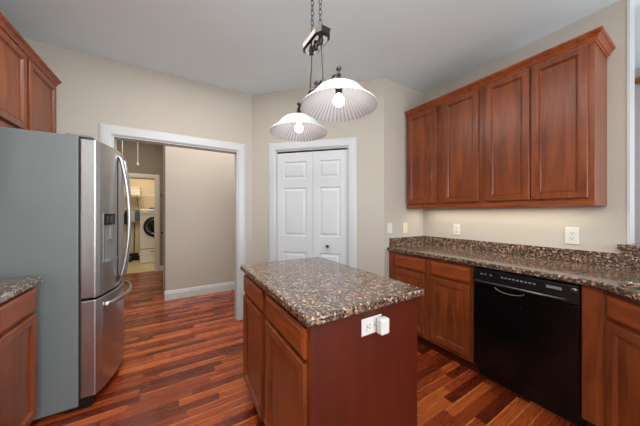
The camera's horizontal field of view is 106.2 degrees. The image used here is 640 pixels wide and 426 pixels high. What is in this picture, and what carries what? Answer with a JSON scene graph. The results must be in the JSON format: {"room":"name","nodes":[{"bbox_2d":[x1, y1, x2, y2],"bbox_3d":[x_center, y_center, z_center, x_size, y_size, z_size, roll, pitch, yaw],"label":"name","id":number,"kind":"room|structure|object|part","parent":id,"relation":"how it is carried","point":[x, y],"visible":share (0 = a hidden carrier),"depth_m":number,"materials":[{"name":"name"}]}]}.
{"room":"kitchen","nodes":[
{"label":"kitchen","id":0,"kind":"room"},
{"bbox_2d":[24,38,251,263],"bbox_3d":[-1.801,-0.188,2.463,2.266,2.950,0.121,0,0,-31],"label":"wall","id":1,"kind":"structure","parent":0,"point":[93,90],"depth_m":2.41,"materials":[{"name":"paint"}]},
{"bbox_2d":[99,123,245,319],"bbox_3d":[-1.508,0.227,2.628,1.346,2.120,0.141,0,0,-31],"label":"trim","id":2,"kind":"structure","parent":1,"relation":"attached to","point":[109,135],"depth_m":2.84,"materials":[{"name":"white wood"}]},
{"bbox_3d":[-2.012,0.227,2.253,0.095,2.120,0.020,0,0,-31],"label":"casing","id":3,"kind":"part","parent":2,"relation":"part of","materials":[{"name":"white wood"}]},
{"bbox_3d":[-0.941,0.227,2.900,0.095,2.120,0.020,0,0,-31],"label":"casing","id":4,"kind":"part","parent":2,"relation":"part of","materials":[{"name":"white wood"}]},
{"bbox_2d":[124,179,153,252],"bbox_3d":[-4.833,-0.083,6.836,3.200,2.740,0.100,0,0,-31],"label":"wall","id":5,"kind":"structure","parent":0,"point":[147,186],"depth_m":6.66,"materials":[{"name":"paint"}]},
{"bbox_2d":[124,195,153,206],"bbox_3d":[-5.123,-0.314,6.398,2.230,0.312,0.343,0,0,-31],"label":"wire shelf","id":6,"kind":"object","parent":5,"relation":"attached to","point":[124,195],"visible":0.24,"depth_m":6.46,"materials":[{"name":"white metal"}]},
{"bbox_2d":[130,187,140,194],"bbox_3d":[-4.971,-0.574,6.484,0.212,0.205,0.212,0,0,-31],"label":"storage box","id":7,"kind":"object","parent":6,"relation":"on","point":[134,190],"visible":0.9,"depth_m":6.40,"materials":[{"name":"cardboard"}]},
{"bbox_3d":[-5.114,-0.086,6.566,0.400,0.054,0.068,0,0,-31],"label":"hook rail","id":8,"kind":"object","parent":5,"relation":"attached to","visible":0},
{"bbox_2d":[124,210,126,224],"bbox_3d":[-5.179,0.122,6.442,0.130,0.390,0.068,0,0,-31],"label":"hanging cloth","id":9,"kind":"object","parent":8,"relation":"hanging from","point":[125,213],"visible":0.52,"depth_m":6.41,"materials":[{"name":"black fabric"}]},
{"bbox_2d":[131,210,134,222],"bbox_3d":[-5.081,0.102,6.502,0.100,0.350,0.068,0,0,-31],"label":"hanging cloth","id":10,"kind":"object","parent":8,"relation":"hanging from","point":[132,211],"visible":0.77,"depth_m":6.49,"materials":[{"name":"beige fabric"}]},
{"bbox_2d":[135,210,139,220],"bbox_3d":[-4.982,0.072,6.561,0.110,0.290,0.068,0,0,-31],"label":"hanging cloth","id":11,"kind":"object","parent":8,"relation":"hanging from","point":[137,213],"visible":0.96,"depth_m":6.55,"materials":[{"name":"blue fabric"}]},
{"bbox_2d":[117,140,162,265],"bbox_3d":[-3.845,-0.188,5.201,3.200,2.950,0.120,0,0,-31],"label":"wall","id":12,"kind":"structure","parent":0,"point":[150,156],"depth_m":5.20,"materials":[{"name":"paint"}]},
{"bbox_2d":[129,173,159,271],"bbox_3d":[-3.986,0.227,5.104,0.979,2.120,0.140,0,0,-31],"label":"trim","id":13,"kind":"structure","parent":12,"relation":"attached to","point":[156,178],"depth_m":5.27,"materials":[{"name":"white wood"}]},
{"bbox_3d":[-3.574,0.227,5.283,0.090,2.120,0.020,0,0,-31],"label":"casing","id":14,"kind":"part","parent":13,"relation":"part of","materials":[{"name":"white wood"}]},
{"bbox_2d":[163,146,164,298],"bbox_3d":[-2.847,-0.188,4.519,0.098,2.950,2.079,0,0,-31],"label":"wall","id":15,"kind":"structure","parent":0,"point":[163,146],"depth_m":3.61,"materials":[{"name":"paint"}]},
{"bbox_2d":[165,146,234,290],"bbox_3d":[-1.094,-0.188,4.305,2.818,2.950,0.100,0,0,-31],"label":"wall","id":16,"kind":"structure","parent":0,"point":[199,184],"depth_m":3.75,"materials":[{"name":"paint"}]},
{"bbox_2d":[165,281,234,300],"bbox_3d":[-1.111,1.220,4.227,2.728,0.135,0.016,0,0,-31],"label":"baseboard","id":17,"kind":"structure","parent":16,"relation":"attached to","point":[207,289],"depth_m":3.75,"materials":[{"name":"white wood"}]},
{"bbox_2d":[29,260,576,425],"bbox_3d":[-0.489,1.310,2.742,6.400,0.054,11.600,0,0,-31],"label":"floor","id":18,"kind":"structure","parent":0,"point":[181,364],"depth_m":1.82,"materials":[{"name":"brown wood"}]},
{"bbox_2d":[0,286,37,425],"bbox_3d":[-1.735,0.850,0.996,0.590,0.875,0.600,0,0,-31],"label":"base cabinet","id":19,"kind":"object","parent":18,"relation":"on","point":[18,317],"visible":0.95,"depth_m":1.23,"materials":[{"name":"brown wood"}]},
{"bbox_3d":[-1.540,0.492,1.225,0.020,0.126,0.360,0,0,-31],"label":"drawer","id":20,"kind":"part","parent":19,"relation":"part of","materials":[{"name":"brown wood"}]},
{"bbox_2d":[0,276,41,303],"bbox_3d":[-1.594,0.392,0.769,0.603,0.038,1.166,0,0,-31],"label":"countertop","id":21,"kind":"structure","parent":19,"relation":"on","point":[9,288],"depth_m":1.25,"materials":[{"name":"brown stone"}]},
{"bbox_2d":[0,127,131,419],"bbox_3d":[-1.956,0.383,1.789,0.902,1.792,0.805,0,0,-31],"label":"refrigerator","id":22,"kind":"object","parent":18,"relation":"on","point":[62,195],"visible":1,"depth_m":1.53,"materials":[{"name":"silver metal"}]},
{"bbox_3d":[-1.595,0.040,1.771,0.157,1.050,0.400,0,0,-31],"label":"door","id":23,"kind":"part","parent":22,"relation":"part of","materials":[{"name":"metal"}]},
{"bbox_3d":[-1.699,0.895,1.944,0.157,0.633,0.805,0,0,-31],"label":"freezer drawer","id":24,"kind":"part","parent":22,"relation":"part of","materials":[{"name":"metal"}]},
{"bbox_3d":[-1.518,0.047,1.738,0.004,0.080,0.140,0,0,-17],"label":"control panel","id":25,"kind":"part","parent":22,"relation":"part of","materials":[{"name":"black plastic"}]},
{"bbox_3d":[-1.631,0.642,1.985,0.116,0.036,0.681,0,0,-31],"label":"handle","id":26,"kind":"part","parent":22,"relation":"part of","materials":[{"name":"metal"}]},
{"bbox_3d":[-1.804,0.040,2.117,0.157,1.050,0.400,0,0,-31],"label":"door","id":27,"kind":"part","parent":22,"relation":"part of","materials":[{"name":"metal"}]},
{"bbox_3d":[-1.545,0.044,1.897,0.087,0.993,0.026,0,0,-31],"label":"handle","id":28,"kind":"part","parent":22,"relation":"part of","materials":[{"name":"metal"}]},
{"bbox_3d":[-1.640,0.040,2.038,0.062,0.980,0.026,0,0,-31],"label":"handle","id":29,"kind":"part","parent":22,"relation":"part of","materials":[{"name":"metal"}]},
{"bbox_2d":[129,223,139,260],"bbox_3d":[-5.040,0.781,6.521,0.240,1.002,0.186,0,0,-31],"label":"broom","id":30,"kind":"object","parent":18,"relation":"on","point":[135,256],"visible":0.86,"depth_m":6.48,"materials":[{"name":"black plastic"}]},
{"bbox_3d":[-5.044,0.682,6.527,0.022,0.804,0.172,0,0,-31],"label":"handle","id":31,"kind":"part","parent":30,"relation":"part of","materials":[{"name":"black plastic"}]},
{"bbox_2d":[140,209,153,262],"bbox_3d":[-4.405,0.594,6.505,0.686,1.363,0.808,0,0,-31],"label":"washing machine","id":32,"kind":"object","parent":18,"relation":"on","point":[146,215],"visible":0.43,"depth_m":6.10,"materials":[{"name":"white metal"}]},
{"bbox_3d":[-4.213,0.357,6.186,0.550,0.550,0.057,0,0,-31],"label":"door","id":33,"kind":"part","parent":32,"relation":"part of","materials":[{"name":"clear glass"}]},
{"bbox_2d":[243,274,416,425],"bbox_3d":[-0.032,0.850,1.453,0.628,0.875,0.969,0,0,-31],"label":"kitchen island","id":34,"kind":"object","parent":18,"relation":"on","point":[295,374],"visible":0.89,"depth_m":1.06,"materials":[{"name":"brown wood"}]},
{"bbox_3d":[-0.427,0.865,1.518,0.020,0.585,0.401,0,0,-31],"label":"door","id":35,"kind":"part","parent":34,"relation":"part of","materials":[{"name":"brown wood"}]},
{"bbox_3d":[-0.427,0.494,1.518,0.020,0.115,0.401,0,0,-31],"label":"drawer","id":36,"kind":"part","parent":34,"relation":"part of","materials":[{"name":"brown wood"}]},
{"bbox_3d":[-0.284,0.797,1.301,0.001,0.770,0.969,0,0,-31],"label":"frame","id":37,"kind":"part","parent":34,"relation":"part of","materials":[{"name":"brown wood"}]},
{"bbox_3d":[-0.170,0.865,1.093,0.020,0.585,0.445,0,0,-31],"label":"door","id":38,"kind":"part","parent":34,"relation":"part of","materials":[{"name":"brown wood"}]},
{"bbox_3d":[-0.170,0.494,1.093,0.020,0.115,0.445,0,0,-31],"label":"drawer","id":39,"kind":"part","parent":34,"relation":"part of","materials":[{"name":"brown wood"}]},
{"bbox_2d":[240,257,423,327],"bbox_3d":[-0.027,0.392,1.453,0.657,0.038,1.025,0,0,-31],"label":"island countertop","id":40,"kind":"structure","parent":34,"relation":"on","point":[316,291],"depth_m":1.20,"materials":[{"name":"brown stone"}]},
{"bbox_2d":[361,314,381,336],"bbox_3d":[0.224,0.484,1.035,0.116,0.072,0.009,0,0,-31],"label":"wall outlet","id":41,"kind":"object","parent":34,"relation":"attached to","point":[368,325],"visible":0.88,"depth_m":1.02,"materials":[{"name":"white plastic"}]},
{"bbox_2d":[366,322,370,330],"bbox_3d":[0.208,0.484,1.023,0.028,0.034,0.002,0,0,-31],"label":"socket","id":42,"kind":"object","parent":41,"relation":"attached to","point":[368,324],"depth_m":1.02,"materials":[{"name":"white plastic"}]},
{"bbox_2d":[373,320,376,328],"bbox_3d":[0.242,0.484,1.043,0.028,0.034,0.002,0,0,-31],"label":"socket","id":43,"kind":"object","parent":41,"relation":"attached to","point":[374,321],"depth_m":1.04,"materials":[{"name":"white plastic"}]},
{"bbox_2d":[377,316,388,335],"bbox_3d":[0.272,0.487,1.037,0.050,0.068,0.036,0,0,-31],"label":"plug adapter","id":44,"kind":"object","parent":41,"relation":"attached to","point":[382,322],"visible":1,"depth_m":1.02,"materials":[{"name":"white plastic"}]},
{"bbox_2d":[389,251,432,348],"bbox_3d":[1.120,0.850,2.574,0.610,0.875,0.470,0,0,-31],"label":"base cabinet","id":45,"kind":"object","parent":18,"relation":"on","point":[406,268],"visible":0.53,"depth_m":2.31,"materials":[{"name":"brown wood"}]},
{"bbox_3d":[0.887,0.500,2.389,0.020,0.118,0.345,0,0,-31],"label":"drawer","id":46,"kind":"part","parent":45,"relation":"part of","materials":[{"name":"brown wood"}]},
{"bbox_3d":[0.887,0.865,2.389,0.020,0.565,0.345,0,0,-31],"label":"door","id":47,"kind":"part","parent":45,"relation":"part of","materials":[{"name":"brown wood"}]},
{"bbox_2d":[428,258,480,373],"bbox_3d":[1.347,0.850,2.199,0.610,0.875,0.404,0,0,-31],"label":"base cabinet","id":48,"kind":"object","parent":18,"relation":"on","point":[450,284],"visible":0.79,"depth_m":2.03,"materials":[{"name":"brown wood"}]},
{"bbox_3d":[1.096,0.500,2.043,0.020,0.118,0.343,0,0,-31],"label":"drawer","id":49,"kind":"part","parent":48,"relation":"part of","materials":[{"name":"brown wood"}]},
{"bbox_3d":[1.096,0.865,2.043,0.020,0.565,0.343,0,0,-31],"label":"door","id":50,"kind":"part","parent":48,"relation":"part of","materials":[{"name":"brown wood"}]},
{"bbox_2d":[473,266,585,425],"bbox_3d":[1.552,0.853,1.746,0.608,0.868,0.566,0,0,-31],"label":"dishwasher","id":51,"kind":"object","parent":18,"relation":"on","point":[528,329],"visible":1,"depth_m":1.55,"materials":[{"name":"black plastic"}]},
{"bbox_3d":[1.295,0.505,1.602,0.019,0.014,0.500,0,0,-31],"label":"handle","id":52,"kind":"part","parent":51,"relation":"part of","materials":[{"name":"plastic"}]},
{"bbox_3d":[1.345,0.476,1.622,0.047,0.110,0.566,0,0,-31],"label":"control panel","id":53,"kind":"part","parent":51,"relation":"part of","materials":[{"name":"black plastic"}]},
{"bbox_2d":[582,285,605,425],"bbox_3d":[1.765,0.850,1.488,0.550,0.875,0.088,0,0,-31],"label":"filler panel","id":54,"kind":"object","parent":18,"relation":"on","point":[593,299],"visible":0.42,"depth_m":1.34,"materials":[{"name":"brown wood"}]},
{"bbox_2d":[606,291,639,425],"bbox_3d":[1.648,0.850,0.849,0.440,0.875,0.840,0,0,14],"label":"base cabinet","id":55,"kind":"object","parent":18,"relation":"on","point":[622,313],"visible":0.96,"depth_m":1.21,"materials":[{"name":"brown wood"}]},
{"bbox_2d":[387,243,639,301],"bbox_3d":[1.478,0.392,1.424,1.203,0.038,2.809,0,0,-31],"label":"countertop","id":56,"kind":"structure","parent":55,"relation":"on","point":[625,282],"depth_m":1.64,"materials":[{"name":"brown stone"}]},
{"bbox_3d":[1.463,0.517,0.894,0.018,0.210,0.840,0,0,14],"label":"frame","id":57,"kind":"part","parent":55,"relation":"part of","materials":[{"name":"brown wood"}]},
{"bbox_3d":[1.444,0.500,0.899,0.020,0.118,0.800,0,0,14],"label":"false drawer","id":58,"kind":"part","parent":55,"relation":"part of","materials":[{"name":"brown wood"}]},
{"bbox_2d":[252,78,383,275],"bbox_3d":[-0.062,-0.083,2.836,1.581,2.740,0.110,0,0,14],"label":"wall","id":59,"kind":"structure","parent":0,"point":[268,109],"depth_m":2.66,"materials":[{"name":"paint"}]},
{"bbox_2d":[277,148,346,264],"bbox_3d":[-0.106,0.273,2.807,0.848,2.004,0.077,0,0,14],"label":"door","id":60,"kind":"structure","parent":59,"relation":"in","point":[312,184],"depth_m":2.80,"materials":[{"name":"white wood"}]},
{"bbox_2d":[268,137,356,267],"bbox_3d":[-0.099,0.225,2.834,1.064,2.125,0.130,0,0,14],"label":"trim","id":61,"kind":"structure","parent":59,"relation":"attached to","point":[350,143],"depth_m":2.75,"materials":[{"name":"white wood"}]},
{"bbox_3d":[-0.582,0.225,2.897,0.095,2.125,0.020,0,0,14],"label":"casing","id":62,"kind":"part","parent":61,"relation":"part of","materials":[{"name":"white wood"}]},
{"bbox_3d":[0.358,0.225,2.665,0.095,2.125,0.020,0,0,14],"label":"casing","id":63,"kind":"part","parent":61,"relation":"part of","materials":[{"name":"white wood"}]},
{"bbox_2d":[0,0,639,94],"bbox_3d":[1.181,-1.503,0.655,5.700,0.100,6.300,0,0,-31],"label":"ceiling","id":64,"kind":"structure","parent":0,"point":[251,47],"depth_m":1.94,"materials":[{"name":"paint"}]},
{"bbox_2d":[270,0,377,141],"bbox_3d":[-0.024,-1.009,1.446,0.391,0.928,0.861,0,0,-31],"label":"pendant light","id":65,"kind":"object","parent":64,"relation":"hanging from","point":[338,99],"visible":1,"depth_m":1.38,"materials":[{"name":"silver metal"}]},
{"bbox_3d":[-0.146,-0.604,1.647,0.390,0.113,0.390,0,0,-31],"label":"lamp shade","id":66,"kind":"part","parent":65,"relation":"part of","materials":[{"name":"white glass"}]},
{"bbox_3d":[-0.146,-0.588,1.647,0.058,0.073,0.058,0,0,-31],"label":"bulb","id":67,"kind":"part","parent":65,"relation":"part of","materials":[{"name":"white glass"}]},
{"bbox_3d":[-0.058,-0.878,1.502,0.011,0.231,0.031,0,0,-31],"label":"rod","id":68,"kind":"part","parent":65,"relation":"part of","materials":[{"name":"silver metal"}]},
{"bbox_3d":[-0.048,-1.265,1.484,0.018,0.415,0.018,0,0,14],"label":"chain","id":69,"kind":"part","parent":65,"relation":"part of","materials":[{"name":"silver metal"}]},
{"bbox_3d":[-0.024,-1.010,1.446,0.076,0.010,0.190,0,0,-31],"label":"plate","id":70,"kind":"part","parent":65,"relation":"part of","materials":[{"name":"silver metal"}]},
{"bbox_3d":[-0.024,-1.038,1.446,0.100,0.045,0.220,0,0,-31],"label":"mounting plate","id":71,"kind":"part","parent":65,"relation":"part of","materials":[{"name":"silver metal"}]},
{"bbox_3d":[-0.024,-0.733,1.446,0.014,0.078,0.477,0,0,-31],"label":"arm","id":72,"kind":"part","parent":65,"relation":"part of","materials":[{"name":"black metal"}]},
{"bbox_3d":[0.001,-1.265,1.403,0.018,0.415,0.018,0,0,14],"label":"chain","id":73,"kind":"part","parent":65,"relation":"part of","materials":[{"name":"silver metal"}]},
{"bbox_3d":[0.009,-0.878,1.390,0.011,0.231,0.031,0,0,-31],"label":"rod","id":74,"kind":"part","parent":65,"relation":"part of","materials":[{"name":"silver metal"}]},
{"bbox_2d":[335,74,341,94],"bbox_3d":[0.097,-0.665,1.245,0.080,0.104,0.080,0,0,-31],"label":"socket","id":75,"kind":"object","parent":65,"relation":"attached to","point":[338,91],"depth_m":1.23,"materials":[{"name":"silver metal"}]},
{"bbox_3d":[0.097,-0.588,1.245,0.058,0.073,0.058,0,0,-31],"label":"bulb","id":76,"kind":"part","parent":65,"relation":"part of","materials":[{"name":"white glass"}]},
{"bbox_3d":[0.097,-0.604,1.245,0.390,0.113,0.390,0,0,-31],"label":"lamp shade","id":77,"kind":"part","parent":65,"relation":"part of","materials":[{"name":"white glass"}]},
{"bbox_2d":[384,78,422,277],"bbox_3d":[0.951,-0.083,2.813,0.669,2.740,0.109,0,0,-31],"label":"wall","id":78,"kind":"structure","parent":0,"point":[398,99],"depth_m":2.69,"materials":[{"name":"paint"}]},
{"bbox_2d":[387,223,391,232],"bbox_3d":[0.768,0.167,2.629,0.072,0.116,0.016,0,0,-31],"label":"light switch","id":79,"kind":"object","parent":78,"relation":"attached to","point":[389,225],"visible":1,"depth_m":2.63,"materials":[{"name":"white plastic"}]},
{"bbox_2d":[403,223,406,232],"bbox_3d":[0.983,0.172,2.759,0.072,0.116,0.016,0,0,-31],"label":"light switch","id":80,"kind":"object","parent":78,"relation":"attached to","point":[404,224],"visible":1,"depth_m":2.75,"materials":[{"name":"beige plastic"}]},
{"bbox_2d":[423,0,630,267],"bbox_3d":[1.418,-0.083,2.854,0.170,2.740,2.782,0,0,-31],"label":"wall","id":81,"kind":"structure","parent":0,"point":[601,228],"depth_m":1.84,"materials":[{"name":"paint"}]},
{"bbox_2d":[407,87,496,208],"bbox_3d":[1.333,-0.577,2.494,0.342,1.063,0.794,0,0,-31],"label":"upper cabinet","id":82,"kind":"object","parent":81,"relation":"attached to","point":[445,140],"visible":0.94,"depth_m":2.33,"materials":[{"name":"brown wood"}]},
{"bbox_3d":[1.091,-0.590,2.583,0.020,0.983,0.348,0,0,-31],"label":"door","id":83,"kind":"part","parent":82,"relation":"part of","materials":[{"name":"brown wood"}]},
{"bbox_3d":[1.210,-0.060,2.420,0.024,0.030,0.794,0,0,-31],"label":"light rail","id":84,"kind":"part","parent":82,"relation":"part of","materials":[{"name":"brown wood"}]},
{"bbox_3d":[1.300,-0.590,2.236,0.020,0.983,0.324,0,0,-31],"label":"door","id":85,"kind":"part","parent":82,"relation":"part of","materials":[{"name":"brown wood"}]},
{"bbox_2d":[405,25,615,117],"bbox_3d":[1.502,-1.116,2.197,0.362,0.062,1.480,0,0,-31],"label":"crown molding","id":86,"kind":"structure","parent":82,"relation":"attached to","point":[599,35],"depth_m":1.77,"materials":[{"name":"brown wood"}]},
{"bbox_2d":[453,224,459,234],"bbox_3d":[1.473,0.179,2.590,0.009,0.116,0.072,0,0,-31],"label":"wall outlet","id":87,"kind":"object","parent":81,"relation":"attached to","point":[456,227],"visible":1,"depth_m":2.59,"materials":[{"name":"white plastic"}]},
{"bbox_2d":[389,236,639,269],"bbox_3d":[1.739,0.310,1.583,0.594,0.124,2.810,0,0,-31],"label":"backsplash","id":88,"kind":"structure","parent":81,"relation":"attached to","point":[629,259],"depth_m":2.00,"materials":[{"name":"brown stone"}]},
{"bbox_3d":[2.378,0.310,1.081,0.019,0.124,1.290,0,0,-31],"label":"raised panel","id":89,"kind":"part","parent":88,"relation":"part of","materials":[{"name":"brown stone"}]},
{"bbox_2d":[483,42,606,207],"bbox_3d":[1.706,-0.577,1.878,0.342,1.063,0.646,0,0,-31],"label":"upper cabinet","id":90,"kind":"object","parent":81,"relation":"attached to","point":[545,123],"visible":0.98,"depth_m":1.70,"materials":[{"name":"brown wood"}]},
{"bbox_3d":[1.490,-0.590,1.922,0.020,0.983,0.296,0,0,-31],"label":"door","id":91,"kind":"part","parent":90,"relation":"part of","materials":[{"name":"brown wood"}]},
{"bbox_3d":[1.583,-0.060,1.804,0.024,0.030,0.646,0,0,-31],"label":"light rail","id":92,"kind":"part","parent":90,"relation":"part of","materials":[{"name":"brown wood"}]},
{"bbox_3d":[1.646,-0.590,1.665,0.020,0.983,0.286,0,0,-31],"label":"door","id":93,"kind":"part","parent":90,"relation":"part of","materials":[{"name":"brown wood"}]},
{"bbox_2d":[565,227,578,243],"bbox_3d":[1.927,0.175,1.838,0.009,0.128,0.078,0,0,-31],"label":"wall outlet","id":94,"kind":"object","parent":81,"relation":"attached to","point":[571,233],"visible":1,"depth_m":1.83,"materials":[{"name":"white plastic"}]},
{"bbox_2d":[627,0,634,243],"bbox_3d":[2.142,-0.621,1.657,0.176,1.665,0.014,0,0,-31],"label":"trim","id":95,"kind":"structure","parent":81,"relation":"attached to","point":[630,6],"depth_m":1.62,"materials":[{"name":"white wood"}]},
{"bbox_2d":[631,68,639,244],"bbox_3d":[3.613,-0.083,1.833,0.120,2.740,5.800,0,0,-31],"label":"wall","id":96,"kind":"structure","parent":0,"point":[637,70],"depth_m":2.42,"materials":[{"name":"paint"}]},
{"bbox_2d":[635,77,639,83],"bbox_3d":[3.571,-1.303,1.708,0.079,0.080,1.630,0,0,-31],"label":"wooden rod","id":97,"kind":"object","parent":96,"relation":"attached to","point":[637,80],"visible":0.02,"depth_m":2.37,"materials":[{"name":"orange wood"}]},
{"bbox_3d":[-1.085,-0.083,-0.785,0.130,2.740,6.179,0,0,-31],"label":"wall","id":98,"kind":"structure","parent":0,"visible":0},
{"bbox_2d":[0,28,55,132],"bbox_3d":[-2.204,-0.810,1.580,0.399,0.595,0.965,0,0,-31],"label":"upper cabinet","id":99,"kind":"object","parent":98,"relation":"attached to","point":[27,96],"visible":0.77,"depth_m":1.61,"materials":[{"name":"brown wood"}]},
{"bbox_3d":[-1.913,-0.821,1.466,0.020,0.515,0.427,0,0,-31],"label":"door","id":100,"kind":"part","parent":99,"relation":"part of","materials":[{"name":"brown wood"}]},
{"bbox_2d":[0,12,60,86],"bbox_3d":[-1.824,-1.116,1.338,0.038,0.062,1.777,0,0,-31],"label":"crown molding","id":101,"kind":"structure","parent":99,"relation":"attached to","point":[6,26],"depth_m":1.64,"materials":[{"name":"brown wood"}]},
{"bbox_3d":[-2.156,-0.821,1.869,0.020,0.515,0.440,0,0,-31],"label":"door","id":102,"kind":"part","parent":99,"relation":"part of","materials":[{"name":"brown wood"}]},
{"bbox_3d":[2.479,0.767,1.099,0.170,1.040,1.317,0,0,-31],"label":"wall","id":103,"kind":"structure","parent":0,"visible":0},
{"bbox_2d":[617,242,639,250],"bbox_3d":[2.522,0.230,1.158,0.385,0.032,1.332,0,0,-31],"label":"bar ledge","id":104,"kind":"object","parent":103,"relation":"on","point":[636,246],"visible":1,"depth_m":1.59,"materials":[{"name":"brown stone"}]}
]}

